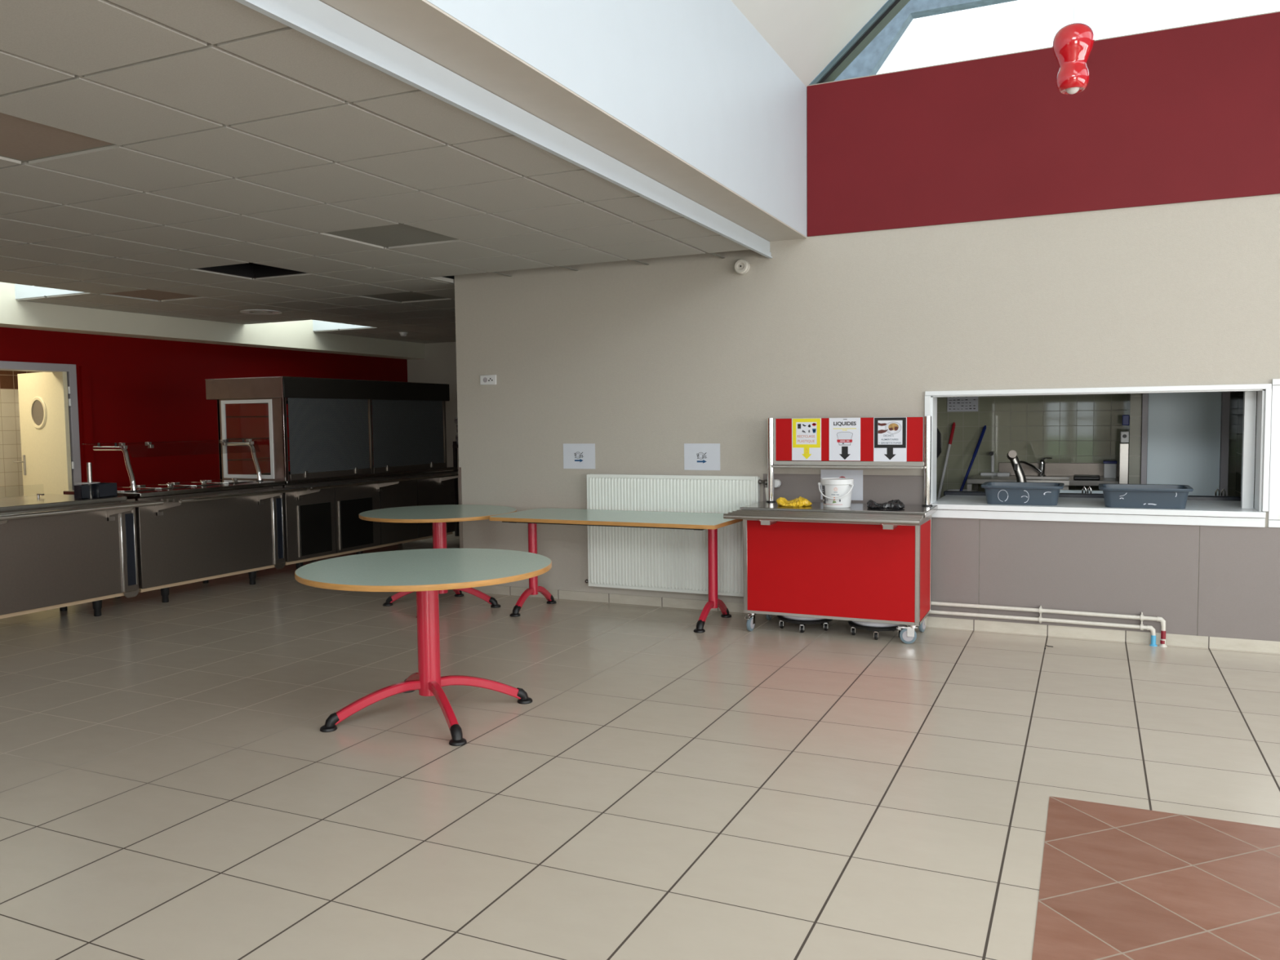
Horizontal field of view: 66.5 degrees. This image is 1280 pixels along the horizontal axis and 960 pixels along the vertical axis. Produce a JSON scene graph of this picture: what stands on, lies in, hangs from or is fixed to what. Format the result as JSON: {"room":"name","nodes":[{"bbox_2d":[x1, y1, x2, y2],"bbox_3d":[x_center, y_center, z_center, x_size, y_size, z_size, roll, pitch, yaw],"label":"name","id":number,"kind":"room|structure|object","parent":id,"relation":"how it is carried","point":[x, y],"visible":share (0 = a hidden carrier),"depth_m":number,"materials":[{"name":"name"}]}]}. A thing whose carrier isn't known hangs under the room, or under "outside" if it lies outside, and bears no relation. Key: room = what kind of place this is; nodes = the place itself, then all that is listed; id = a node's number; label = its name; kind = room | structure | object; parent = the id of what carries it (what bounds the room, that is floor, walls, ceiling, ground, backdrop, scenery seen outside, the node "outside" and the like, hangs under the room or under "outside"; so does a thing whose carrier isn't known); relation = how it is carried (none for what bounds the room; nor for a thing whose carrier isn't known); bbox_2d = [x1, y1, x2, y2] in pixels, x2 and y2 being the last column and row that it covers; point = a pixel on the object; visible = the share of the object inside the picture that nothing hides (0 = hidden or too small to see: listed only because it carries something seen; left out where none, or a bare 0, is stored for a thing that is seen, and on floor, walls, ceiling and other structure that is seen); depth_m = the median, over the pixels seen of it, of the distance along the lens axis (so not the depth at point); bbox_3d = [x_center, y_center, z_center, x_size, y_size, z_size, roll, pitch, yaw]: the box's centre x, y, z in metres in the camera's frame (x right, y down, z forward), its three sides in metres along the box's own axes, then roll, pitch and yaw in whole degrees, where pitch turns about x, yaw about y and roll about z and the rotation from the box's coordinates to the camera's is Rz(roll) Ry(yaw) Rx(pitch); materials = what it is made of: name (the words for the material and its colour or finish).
{"room":"eatery","nodes":[
{"label":"eatery","id":0,"kind":"room"},
{"bbox_2d":[0,370,39,497],"bbox_3d":[-7.118,-0.425,10.161,0.150,2.600,5.500,1,4,25],"label":"wall","id":1,"kind":"structure","parent":0,"point":[11,473],"depth_m":10.59,"materials":[{"name":"beige tile"}]},
{"bbox_2d":[0,327,407,486],"bbox_3d":[-7.004,-0.424,6.899,0.200,3.000,16.685,1,4,25],"label":"wall","id":2,"kind":"structure","parent":0,"point":[142,389],"depth_m":10.67,"materials":[{"name":"paint"}]},
{"bbox_2d":[0,360,81,495],"bbox_3d":[-6.475,-0.072,8.931,0.992,2.033,2.307,1,4,25],"label":"door","id":3,"kind":"structure","parent":2,"relation":"in","point":[48,406],"depth_m":9.74,"materials":[{"name":"wood"}]},
{"bbox_2d":[79,366,94,482],"bbox_3d":[-5.537,-0.129,9.809,0.035,2.015,0.090,1,4,25],"label":"trim","id":4,"kind":"structure","parent":2,"relation":"attached to","point":[84,371],"depth_m":9.76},
{"bbox_2d":[0,281,424,359],"bbox_3d":[-6.784,-1.739,6.708,0.320,0.958,16.685,1,4,25],"label":"ceiling","id":5,"kind":"structure","parent":0,"point":[298,335],"depth_m":10.54,"materials":[{"name":"beige paint"}]},
{"bbox_2d":[243,262,454,279],"bbox_3d":[-3.576,-1.890,5.223,6.745,0.150,16.700,1,4,25],"label":"ceiling slab","id":6,"kind":"structure","parent":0,"point":[247,264],"depth_m":9.41,"materials":[{"name":"black"}]},
{"bbox_2d":[0,0,750,343],"bbox_3d":[-3.572,-1.440,5.241,6.750,0.030,16.689,1,4,25],"label":"ceiling","id":7,"kind":"structure","parent":0,"point":[237,135],"depth_m":4.67,"materials":[{"name":"tile"}]},
{"bbox_2d":[14,284,83,299],"bbox_3d":[-5.386,-1.930,8.066,1.075,0.678,1.200,1,4,25],"label":"skylight","id":8,"kind":"object","parent":7,"relation":"attached to","point":[21,291],"depth_m":8.69,"materials":[{"name":"white paint"}]},
{"bbox_2d":[0,112,111,160],"bbox_3d":[-2.528,-1.364,3.845,0.572,0.006,0.576,1,4,25],"label":"ceiling panel","id":9,"kind":"object","parent":7,"relation":"attached to","point":[20,139],"visible":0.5,"depth_m":3.93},
{"bbox_2d":[106,288,198,300],"bbox_3d":[-4.288,-1.639,8.614,0.572,0.006,0.576,1,4,25],"label":"ceiling panel","id":10,"kind":"object","parent":7,"relation":"attached to","point":[147,294],"visible":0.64,"depth_m":8.62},
{"bbox_2d":[195,262,308,278],"bbox_3d":[-2.906,-1.616,7.314,0.584,0.092,0.588,1,4,25],"label":"ceiling hatch","id":11,"kind":"object","parent":7,"relation":"attached to","point":[240,269],"visible":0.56,"depth_m":7.57,"materials":[{"name":"black plastic"}]},
{"bbox_2d":[240,309,281,315],"bbox_3d":[-3.844,-1.702,9.896,0.400,0.015,0.400,1,4,25],"label":"ceiling vent","id":12,"kind":"object","parent":7,"relation":"in","point":[262,312],"visible":1,"depth_m":9.88,"materials":[{"name":"white plastic"}]},
{"bbox_2d":[312,320,371,330],"bbox_3d":[-3.826,-2.158,11.441,1.075,0.678,1.190,1,4,25],"label":"skylight","id":13,"kind":"object","parent":7,"relation":"attached to","point":[317,325],"depth_m":12.06,"materials":[{"name":"glass"}]},
{"bbox_2d":[328,222,457,246],"bbox_3d":[-1.522,-1.511,6.019,0.572,0.006,0.576,1,4,25],"label":"ceiling panel","id":14,"kind":"object","parent":7,"relation":"attached to","point":[398,234],"visible":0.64,"depth_m":6.01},
{"bbox_2d":[364,291,444,302],"bbox_3d":[-2.151,-1.685,8.947,0.572,0.006,0.576,1,4,25],"label":"ceiling panel","id":15,"kind":"object","parent":7,"relation":"attached to","point":[411,295],"visible":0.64,"depth_m":8.96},
{"bbox_2d":[407,342,458,499],"bbox_3d":[-1.370,-0.758,13.598,4.900,2.700,0.215,1,4,25],"label":"wall","id":16,"kind":"structure","parent":0,"point":[438,366],"depth_m":14.13,"materials":[{"name":"paint"}]},
{"bbox_2d":[319,0,806,241],"bbox_3d":[-1.423,-1.466,1.514,0.272,0.288,11.730,1,4,25],"label":"beam","id":17,"kind":"structure","parent":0,"point":[420,26],"depth_m":3.74,"materials":[{"name":"beige paint"}]},
{"bbox_2d":[426,0,807,236],"bbox_3d":[-1.366,-1.835,1.462,0.140,1.015,11.730,1,4,25],"label":"wall","id":18,"kind":"structure","parent":0,"point":[695,78],"depth_m":4.72,"materials":[{"name":"white paint"}]},
{"bbox_2d":[0,521,1279,959],"bbox_3d":[-1.498,1.230,4.198,18.200,0.101,18.200,1,4,25],"label":"floor","id":19,"kind":"structure","parent":0,"point":[172,788],"depth_m":3.76,"materials":[{"name":"beige tile"}]},
{"bbox_2d":[0,493,164,618],"bbox_3d":[-4.509,0.612,6.798,1.176,0.885,1.865,1,4,25],"label":"serving counter","id":20,"kind":"object","parent":19,"relation":"on","point":[60,551],"depth_m":6.99,"materials":[{"name":"metal"}]},
{"bbox_2d":[0,493,126,511],"bbox_3d":[-4.662,0.187,6.782,0.900,0.032,1.760,1,4,25],"label":"countertop","id":21,"kind":"structure","parent":20,"relation":"on","point":[47,500],"depth_m":7.07,"materials":[{"name":"metal"}]},
{"bbox_2d":[73,484,90,498],"bbox_3d":[-4.121,0.088,7.210,0.084,0.098,0.074,1,4,25],"label":"box","id":22,"kind":"object","parent":20,"relation":"on","point":[81,491],"visible":1,"depth_m":7.18,"materials":[{"name":"black"}]},
{"bbox_2d":[74,462,99,497],"bbox_3d":[-4.153,0.000,7.329,0.174,0.259,0.174,1,4,25],"label":"stand","id":23,"kind":"object","parent":20,"relation":"on","point":[89,470],"visible":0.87,"depth_m":7.34,"materials":[{"name":"silver metal"}]},
{"bbox_2d":[91,482,117,497],"bbox_3d":[-4.073,0.075,7.385,0.144,0.100,0.154,1,4,25],"label":"box","id":24,"kind":"object","parent":20,"relation":"on","point":[102,489],"visible":0.76,"depth_m":7.34,"materials":[{"name":"black"}]},
{"bbox_2d":[62,478,307,602],"bbox_3d":[-3.800,0.480,8.330,1.176,0.941,1.500,1,4,25],"label":"serving counter","id":25,"kind":"object","parent":19,"relation":"on","point":[203,531],"depth_m":8.11,"materials":[{"name":"metal"}]},
{"bbox_2d":[84,439,262,491],"bbox_3d":[-3.948,-0.144,8.383,0.525,0.385,1.420,1,4,25],"label":"sneeze guard","id":26,"kind":"object","parent":25,"relation":"on","point":[121,446],"visible":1,"depth_m":7.98,"materials":[{"name":"silver metal"}]},
{"bbox_2d":[62,480,285,497],"bbox_3d":[-3.933,0.065,8.357,0.900,0.032,1.490,1,4,25],"label":"countertop","id":27,"kind":"structure","parent":25,"relation":"on","point":[191,489],"depth_m":8.05,"materials":[{"name":"metal"}]},
{"bbox_2d":[204,376,457,571],"bbox_3d":[-2.978,-0.100,10.192,1.260,1.848,2.616,1,4,25],"label":"serving counter","id":28,"kind":"object","parent":19,"relation":"on","point":[331,424],"depth_m":9.61,"materials":[{"name":"metal"}]},
{"bbox_2d":[232,456,289,461],"bbox_3d":[-3.103,-0.254,10.170,0.720,0.006,2.340,1,4,25],"label":"wire shelf","id":29,"kind":"object","parent":28,"relation":"attached to","point":[268,459],"depth_m":9.27,"materials":[{"name":"silver metal"}]},
{"bbox_2d":[229,434,373,439],"bbox_3d":[-3.105,-0.453,10.158,0.720,0.006,2.340,1,4,25],"label":"wire shelf","id":30,"kind":"object","parent":28,"relation":"attached to","point":[372,434],"depth_m":9.43,"materials":[{"name":"silver metal"}]},
{"bbox_2d":[299,502,332,555],"bbox_3d":[-3.066,0.460,9.241,0.005,0.470,0.400,1,4,25],"label":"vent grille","id":31,"kind":"object","parent":28,"relation":"attached to","point":[315,517],"depth_m":9.23,"materials":[{"name":"metal"}]},
{"bbox_2d":[207,377,440,400],"bbox_3d":[-3.135,-0.924,10.171,0.960,0.190,2.515,1,4,25],"label":"hood","id":32,"kind":"object","parent":28,"relation":"attached to","point":[249,388],"depth_m":9.21,"materials":[{"name":"grey"}]},
{"bbox_2d":[287,397,369,474],"bbox_3d":[-2.986,-0.437,9.428,0.004,0.705,1.085,1,4,25],"label":"blind","id":33,"kind":"object","parent":28,"relation":"hanging from","point":[327,435],"depth_m":9.40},
{"bbox_2d":[215,466,456,484],"bbox_3d":[-3.065,-0.062,10.235,0.900,0.032,2.615,1,4,25],"label":"countertop","id":34,"kind":"structure","parent":28,"relation":"on","point":[350,477],"depth_m":9.79,"materials":[{"name":"metal"}]},
{"bbox_2d":[340,497,373,548],"bbox_3d":[-2.827,0.425,9.758,0.005,0.470,0.460,1,4,25],"label":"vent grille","id":35,"kind":"object","parent":28,"relation":"attached to","point":[356,532],"depth_m":9.73,"materials":[{"name":"metal"}]},
{"bbox_2d":[371,399,444,467],"bbox_3d":[-2.481,-0.511,10.520,0.004,0.705,1.195,1,4,25],"label":"blind","id":36,"kind":"object","parent":28,"relation":"hanging from","point":[407,433],"depth_m":10.49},
{"bbox_2d":[294,548,551,746],"bbox_3d":[-1.022,0.774,4.719,1.229,0.735,1.229,1,4,25],"label":"round table","id":37,"kind":"object","parent":19,"relation":"on","point":[425,571],"visible":1,"depth_m":4.64,"materials":[{"name":"green laminate"}]},
{"bbox_2d":[358,504,516,617],"bbox_3d":[-1.537,0.607,7.507,1.184,0.735,1.184,-2,4,-19],"label":"round table","id":38,"kind":"object","parent":19,"relation":"on","point":[439,515],"visible":0.86,"depth_m":7.45,"materials":[{"name":"green laminate"}]},
{"bbox_2d":[452,417,459,536],"bbox_3d":[-1.879,-0.049,12.042,0.600,1.450,0.590,1,4,25],"label":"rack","id":39,"kind":"object","parent":19,"relation":"on","point":[455,445],"visible":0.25,"depth_m":11.89,"materials":[{"name":"black metal"}]},
{"bbox_2d":[489,508,742,632],"bbox_3d":[-0.148,0.622,7.001,1.745,0.735,0.765,1,4,25],"label":"rectangular table","id":40,"kind":"object","parent":19,"relation":"on","point":[603,517],"visible":0.98,"depth_m":6.81,"materials":[{"name":"green laminate"}]},
{"bbox_2d":[777,615,832,632],"bbox_3d":[1.117,0.915,6.598,0.376,0.167,0.376,1,4,25],"label":"bin","id":41,"kind":"object","parent":19,"relation":"on","point":[802,621],"visible":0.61,"depth_m":6.45,"materials":[{"name":"white plastic"}]},
{"bbox_2d":[782,615,822,620],"bbox_3d":[1.117,0.877,6.596,0.360,0.090,0.360,1,4,25],"label":"tub","id":42,"kind":"object","parent":41,"relation":"in","point":[784,617],"depth_m":6.45,"materials":[{"name":"white plastic"}]},
{"bbox_2d":[723,416,937,644],"bbox_3d":[1.251,0.304,6.340,1.220,1.418,0.782,1,4,25],"label":"trolley","id":43,"kind":"object","parent":19,"relation":"on","point":[858,562],"visible":1,"depth_m":6.28,"materials":[{"name":"metal"}]},
{"bbox_2d":[776,496,812,506],"bbox_3d":[1.033,0.143,6.530,0.242,0.054,0.242,1,4,25],"label":"bag","id":44,"kind":"object","parent":43,"relation":"on","point":[801,501],"visible":1,"depth_m":6.46,"materials":[{"name":"yellow"}]},
{"bbox_2d":[791,417,821,460],"bbox_3d":[1.140,-0.280,6.683,0.205,0.293,0.002,1,4,25],"label":"poster","id":45,"kind":"object","parent":43,"relation":"on","point":[806,432],"visible":1,"depth_m":6.68,"materials":[{"name":"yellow paper"}]},
{"bbox_2d":[817,477,853,507],"bbox_3d":[1.290,0.084,6.389,0.232,0.184,0.226,1,4,25],"label":"bucket","id":46,"kind":"object","parent":43,"relation":"on","point":[836,492],"visible":1,"depth_m":6.32,"materials":[{"name":"white plastic"}]},
{"bbox_2d":[739,501,937,518],"bbox_3d":[1.312,0.191,6.451,1.195,0.037,0.515,1,4,25],"label":"countertop","id":47,"kind":"structure","parent":43,"relation":"on","point":[855,508],"depth_m":6.29,"materials":[{"name":"metal"}]},
{"bbox_2d":[829,417,860,460],"bbox_3d":[1.379,-0.276,6.573,0.212,0.292,0.003,1,4,25],"label":"poster","id":48,"kind":"object","parent":43,"relation":"on","point":[844,433],"visible":1,"depth_m":6.57,"materials":[{"name":"white paper"}]},
{"bbox_2d":[836,431,852,444],"bbox_3d":[1.377,-0.281,6.572,0.106,0.082,0.001,1,4,25],"label":"picture","id":49,"kind":"object","parent":48,"relation":"on","point":[842,437],"depth_m":6.57,"materials":[{"name":"white paper"}]},
{"bbox_2d":[771,460,924,468],"bbox_3d":[1.390,-0.104,6.577,1.017,0.044,0.114,1,4,25],"label":"shelf","id":50,"kind":"object","parent":43,"relation":"attached to","point":[775,464],"depth_m":6.55,"materials":[{"name":"metal"}]},
{"bbox_2d":[866,499,905,509],"bbox_3d":[1.581,0.154,6.276,0.236,0.050,0.234,-3,4,-35],"label":"bag","id":51,"kind":"object","parent":43,"relation":"on","point":[896,504],"visible":1,"depth_m":6.20,"materials":[{"name":"black"}]},
{"bbox_2d":[873,417,906,462],"bbox_3d":[1.652,-0.270,6.447,0.215,0.296,0.002,1,4,25],"label":"poster","id":52,"kind":"object","parent":43,"relation":"on","point":[890,433],"visible":1,"depth_m":6.45,"materials":[{"name":"white paper"}]},
{"bbox_2d":[878,422,901,433],"bbox_3d":[1.648,-0.345,6.443,0.151,0.080,0.001,1,4,25],"label":"food picture","id":53,"kind":"object","parent":52,"relation":"attached to","point":[883,427],"depth_m":6.44,"materials":[{"name":"multicoloured"}]},
{"bbox_2d":[848,620,906,639],"bbox_3d":[1.550,0.925,6.366,0.376,0.167,0.376,1,4,25],"label":"bin","id":54,"kind":"object","parent":19,"relation":"on","point":[876,628],"visible":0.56,"depth_m":6.21,"materials":[{"name":"white plastic"}]},
{"bbox_2d":[852,621,900,626],"bbox_3d":[1.549,0.886,6.364,0.360,0.090,0.360,1,4,25],"label":"tub","id":55,"kind":"object","parent":54,"relation":"in","point":[855,624],"depth_m":6.22,"materials":[{"name":"white plastic"}]},
{"bbox_2d":[937,422,955,499],"bbox_3d":[2.523,0.184,8.482,0.252,1.362,0.517,2,4,38],"label":"mop","id":56,"kind":"object","parent":19,"relation":"on","point":[953,424],"visible":0.37,"depth_m":8.52,"materials":[{"name":"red plastic"}]},
{"bbox_2d":[960,425,986,491],"bbox_3d":[2.668,0.209,8.272,0.800,1.333,0.232,-2,4,-20],"label":"mop","id":57,"kind":"object","parent":19,"relation":"on","point":[984,429],"visible":0.38,"depth_m":8.40,"materials":[{"name":"blue plastic"}]},
{"bbox_2d":[966,462,1119,491],"bbox_3d":[3.348,0.376,8.065,1.175,1.010,0.618,1,4,25],"label":"bench","id":58,"kind":"object","parent":19,"relation":"on","point":[1064,473],"visible":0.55,"depth_m":8.16,"materials":[{"name":"metal"}]},
{"bbox_2d":[980,471,1010,476],"bbox_3d":[3.052,-0.051,8.382,0.240,0.030,0.150,1,4,25],"label":"box","id":59,"kind":"object","parent":58,"relation":"on","point":[999,473],"visible":1,"depth_m":8.37,"materials":[{"name":"white plastic"}]},
{"bbox_2d":[1019,457,1052,476],"bbox_3d":[3.292,-0.109,8.201,0.310,0.162,0.118,-1,4,-8],"label":"mixer tap","id":60,"kind":"object","parent":58,"relation":"on","point":[1042,462],"visible":0.94,"depth_m":8.22,"materials":[{"name":"silver metal"}]},
{"bbox_2d":[1038,459,1045,476],"bbox_3d":[3.397,-0.104,8.246,0.060,0.145,0.060,1,4,25],"label":"tap","id":61,"kind":"object","parent":60,"relation":"on","point":[1042,462],"depth_m":8.23,"materials":[{"name":"silver metal"}]},
{"bbox_2d":[966,475,1119,485],"bbox_3d":[3.338,0.002,8.032,1.175,0.040,0.596,1,4,25],"label":"sink","id":62,"kind":"object","parent":58,"relation":"in","point":[1068,480],"depth_m":7.91,"materials":[{"name":"metal"}]},
{"bbox_2d":[1025,476,1070,489],"bbox_3d":[3.322,0.097,8.041,0.400,0.220,0.380,1,4,25],"label":"basin","id":63,"kind":"object","parent":58,"relation":"in","point":[1065,487],"depth_m":8.16,"materials":[{"name":"metal"}]},
{"bbox_2d":[1073,474,1099,479],"bbox_3d":[3.571,-0.022,7.801,0.190,0.029,0.230,1,4,25],"label":"baking tray","id":64,"kind":"object","parent":58,"relation":"on","point":[1077,477],"visible":1,"depth_m":7.71,"materials":[{"name":"black metal"}]},
{"bbox_2d":[1102,460,1117,478],"bbox_3d":[3.813,-0.087,7.917,0.100,0.139,0.170,1,4,25],"label":"tub","id":65,"kind":"object","parent":58,"relation":"on","point":[1109,466],"visible":1,"depth_m":7.85,"materials":[{"name":"white plastic"}]},
{"bbox_2d":[1059,486,1103,493],"bbox_3d":[3.212,0.481,7.209,0.910,0.910,0.505,1,4,25],"label":"prep table","id":66,"kind":"object","parent":19,"relation":"on","point":[1060,491],"depth_m":7.36,"materials":[{"name":"metal"}]},
{"bbox_2d":[1006,449,1026,482],"bbox_3d":[2.880,-0.049,7.425,0.162,0.361,0.104,0,4,12],"label":"tap","id":67,"kind":"object","parent":66,"relation":"on","point":[1011,455],"visible":0.77,"depth_m":7.41,"materials":[{"name":"metal"}]},
{"bbox_2d":[930,488,1266,527],"bbox_3d":[2.982,0.524,6.562,1.935,0.910,0.955,1,4,25],"label":"window sill","id":68,"kind":"structure","parent":19,"relation":"on","point":[1215,510],"depth_m":6.18,"materials":[{"name":"white laminate"}]},
{"bbox_2d":[981,481,1064,505],"bbox_3d":[2.541,0.089,6.480,0.500,0.126,0.396,1,4,25],"label":"tub","id":69,"kind":"object","parent":68,"relation":"on","point":[996,492],"visible":1,"depth_m":6.34,"materials":[{"name":"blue plastic"}]},
{"bbox_2d":[1098,483,1193,509],"bbox_3d":[3.180,0.102,6.158,0.519,0.126,0.396,1,4,25],"label":"tub","id":70,"kind":"object","parent":68,"relation":"on","point":[1115,495],"visible":1,"depth_m":6.02,"materials":[{"name":"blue plastic"}]},
{"bbox_3d":[2.771,0.591,8.417,0.240,0.550,0.240,1,4,25],"label":"stool","id":71,"kind":"object","parent":19,"relation":"on","visible":0},
{"bbox_2d":[946,488,977,491],"bbox_3d":[2.766,0.202,8.393,0.250,0.230,0.250,1,4,25],"label":"bucket","id":72,"kind":"object","parent":71,"relation":"on","point":[963,490],"visible":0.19,"depth_m":8.49,"materials":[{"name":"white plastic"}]},
{"bbox_2d":[730,0,888,86],"bbox_3d":[-0.203,-3.527,0.805,2.750,2.415,11.720,1,4,25],"label":"ceiling","id":73,"kind":"structure","parent":0,"point":[806,35],"depth_m":6.13,"materials":[{"name":"paint"}]},
{"bbox_2d":[1052,0,1094,93],"bbox_3d":[1.972,-2.907,4.410,0.176,2.272,0.176,0,4,9],"label":"pendant lamp","id":74,"kind":"object","parent":73,"relation":"hanging from","point":[1073,45],"visible":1,"depth_m":4.42,"materials":[{"name":"red glass"}]},
{"bbox_2d":[454,10,1279,635],"bbox_3d":[2.960,-0.846,6.113,9.770,3.700,0.200,1,4,25],"label":"wall","id":75,"kind":"structure","parent":0,"point":[639,362],"depth_m":6.78,"materials":[{"name":"paint"}]},
{"bbox_2d":[457,467,462,548],"bbox_3d":[-1.486,0.413,8.157,0.029,1.040,0.036,1,4,25],"label":"trim","id":76,"kind":"structure","parent":75,"relation":"attached to","point":[460,482],"depth_m":8.12,"materials":[{"name":"metal"}]},
{"bbox_2d":[480,374,496,385],"bbox_3d":[-1.236,-0.814,7.933,0.154,0.079,0.022,1,4,25],"label":"wall socket","id":77,"kind":"object","parent":75,"relation":"attached to","point":[487,379],"visible":1,"depth_m":7.93,"materials":[{"name":"white plastic"}]},
{"bbox_2d":[234,0,772,258],"bbox_3d":[-1.534,-1.264,1.578,0.025,0.115,11.730,1,4,25],"label":"beam","id":78,"kind":"structure","parent":75,"relation":"attached to","point":[314,19],"depth_m":3.56,"materials":[{"name":"white paint"}]},
{"bbox_2d":[563,443,595,468],"bbox_3d":[-0.477,-0.186,7.634,0.281,0.197,0.003,1,4,25],"label":"direction sign","id":79,"kind":"object","parent":75,"relation":"attached to","point":[575,455],"visible":1,"depth_m":7.63,"materials":[{"name":"white paper"}]},
{"bbox_2d":[585,473,781,596],"bbox_3d":[0.285,0.398,7.264,1.576,0.868,0.081,1,4,25],"label":"radiator","id":80,"kind":"object","parent":75,"relation":"attached to","point":[656,559],"visible":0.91,"depth_m":7.26,"materials":[{"name":"white metal"}]},
{"bbox_2d":[589,473,758,476],"bbox_3d":[0.221,-0.034,7.262,1.353,0.003,0.057,1,4,25],"label":"grille","id":81,"kind":"object","parent":80,"relation":"attached to","point":[590,475],"depth_m":7.31,"materials":[{"name":"white metal"}]},
{"bbox_2d":[684,443,719,470],"bbox_3d":[0.458,-0.171,7.203,0.283,0.197,0.003,1,4,25],"label":"direction sign","id":82,"kind":"object","parent":75,"relation":"attached to","point":[697,456],"visible":1,"depth_m":7.20,"materials":[{"name":"white paper"}]},
{"bbox_2d":[733,258,750,274],"bbox_3d":[0.727,-1.520,6.953,0.104,0.104,0.066,1,4,25],"label":"fire alarm","id":83,"kind":"object","parent":75,"relation":"attached to","point":[741,266],"visible":1,"depth_m":6.93,"materials":[{"name":"white plastic"}]},
{"bbox_2d":[820,469,862,500],"bbox_3d":[1.400,0.034,6.773,0.294,0.210,0.003,1,4,25],"label":"sheet","id":84,"kind":"object","parent":75,"relation":"attached to","point":[857,475],"visible":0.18,"depth_m":6.74,"materials":[{"name":"white paper"}]},
{"bbox_2d":[809,0,910,84],"bbox_3d":[3.547,-3.784,5.632,5.230,2.309,0.160,1,4,25],"label":"window","id":85,"kind":"structure","parent":75,"relation":"in","point":[891,8],"depth_m":6.59,"materials":[{"name":"black"}]},
{"bbox_2d":[462,585,1279,653],"bbox_3d":[2.933,0.972,6.131,9.760,0.070,0.012,1,4,25],"label":"baseboard","id":86,"kind":"structure","parent":75,"relation":"attached to","point":[1227,643],"depth_m":6.37,"materials":[{"name":"stone"}]},
{"bbox_2d":[763,473,1279,641],"bbox_3d":[4.125,0.483,5.549,7.123,0.950,0.008,1,4,25],"label":"wall panel","id":87,"kind":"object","parent":75,"relation":"attached to","point":[1152,570],"depth_m":6.12,"materials":[{"name":"beige laminate"}]},
{"bbox_2d":[807,12,1279,236],"bbox_3d":[3.519,-2.157,5.649,5.206,1.018,0.012,1,4,25],"label":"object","id":88,"kind":"structure","parent":75,"relation":"attached to","point":[1188,113],"depth_m":6.09,"materials":[{"name":"paint"}]},
{"bbox_2d":[928,601,1167,647],"bbox_3d":[2.083,0.899,6.473,2.497,0.197,0.072,1,4,25],"label":"pipes","id":89,"kind":"object","parent":75,"relation":"attached to","point":[1040,610],"visible":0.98,"depth_m":6.19,"materials":[{"name":"white"}]},
{"bbox_2d":[924,383,1271,511],"bbox_3d":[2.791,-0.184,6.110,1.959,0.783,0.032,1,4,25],"label":"trim","id":90,"kind":"structure","parent":75,"relation":"attached to","point":[1268,387],"depth_m":5.88,"materials":[{"name":"white paint"}]},
{"bbox_2d":[1267,378,1279,527],"bbox_3d":[4.204,-0.147,5.463,1.146,0.865,0.020,1,4,25],"label":"trim","id":91,"kind":"structure","parent":75,"relation":"attached to","point":[1274,465],"depth_m":5.69,"materials":[{"name":"white paint"}]},
{"bbox_2d":[936,391,1238,500],"bbox_3d":[3.304,-0.445,8.459,4.100,2.600,0.150,1,4,25],"label":"wall","id":92,"kind":"structure","parent":0,"point":[1083,428],"depth_m":8.34,"materials":[{"name":"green tile"}]},
{"bbox_2d":[936,427,941,459],"bbox_3d":[2.603,-0.339,8.664,0.140,0.334,0.060,1,4,25],"label":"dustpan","id":93,"kind":"object","parent":92,"relation":"hanging from","point":[939,434],"visible":0.22,"depth_m":8.62,"materials":[{"name":"black plastic"}]},
{"bbox_2d":[946,396,977,411],"bbox_3d":[2.834,-0.704,8.570,0.259,0.205,0.011,1,4,25],"label":"notice","id":94,"kind":"object","parent":92,"relation":"attached to","point":[958,403],"visible":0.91,"depth_m":8.57,"materials":[{"name":"white paper"}]},
{"bbox_2d":[989,451,994,471],"bbox_3d":[3.045,-0.159,8.438,0.042,0.178,0.100,1,4,25],"label":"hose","id":95,"kind":"object","parent":92,"relation":"attached to","point":[991,453],"visible":1,"depth_m":8.41,"materials":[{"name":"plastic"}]},
{"bbox_2d":[998,462,1119,476],"bbox_3d":[3.556,-0.090,8.262,0.975,0.110,0.030,1,4,25],"label":"backsplash","id":96,"kind":"structure","parent":92,"relation":"attached to","point":[1051,468],"depth_m":8.24,"materials":[{"name":"metal"}]},
{"bbox_2d":[1125,393,1142,484],"bbox_3d":[3.882,-0.403,7.676,0.077,2.600,0.770,1,4,25],"label":"pier","id":97,"kind":"object","parent":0,"point":[1134,401],"visible":0.29,"depth_m":7.33,"materials":[{"name":"paint"}]},
{"bbox_2d":[1118,414,1129,484],"bbox_3d":[3.682,-0.209,7.424,0.062,0.570,0.118,1,4,25],"label":"soap dispenser","id":98,"kind":"object","parent":97,"relation":"attached to","point":[1124,435],"visible":0.86,"depth_m":7.38,"materials":[{"name":"white plastic"}]},
{"bbox_2d":[1140,391,1230,496],"bbox_3d":[4.011,-0.164,7.197,0.560,2.180,0.080,1,4,25],"label":"door","id":99,"kind":"structure","parent":97,"relation":"attached to","point":[1185,436],"depth_m":7.17,"materials":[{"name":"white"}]},
{"bbox_2d":[1235,391,1257,501],"bbox_3d":[4.359,-0.351,6.752,0.150,2.600,2.070,1,4,25],"label":"wall","id":100,"kind":"structure","parent":0,"point":[1240,397],"depth_m":7.57,"materials":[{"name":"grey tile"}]},
{"label":"outside","id":101,"kind":"structure","parent":0,"visible":0},
{"bbox_2d":[808,0,1017,84],"bbox_3d":[3.980,-4.278,6.325,7.000,3.900,0.120,1,4,25],"label":"frame","id":102,"kind":"object","parent":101,"point":[871,59],"visible":0.27,"depth_m":7.30,"materials":[{"name":"metal"}]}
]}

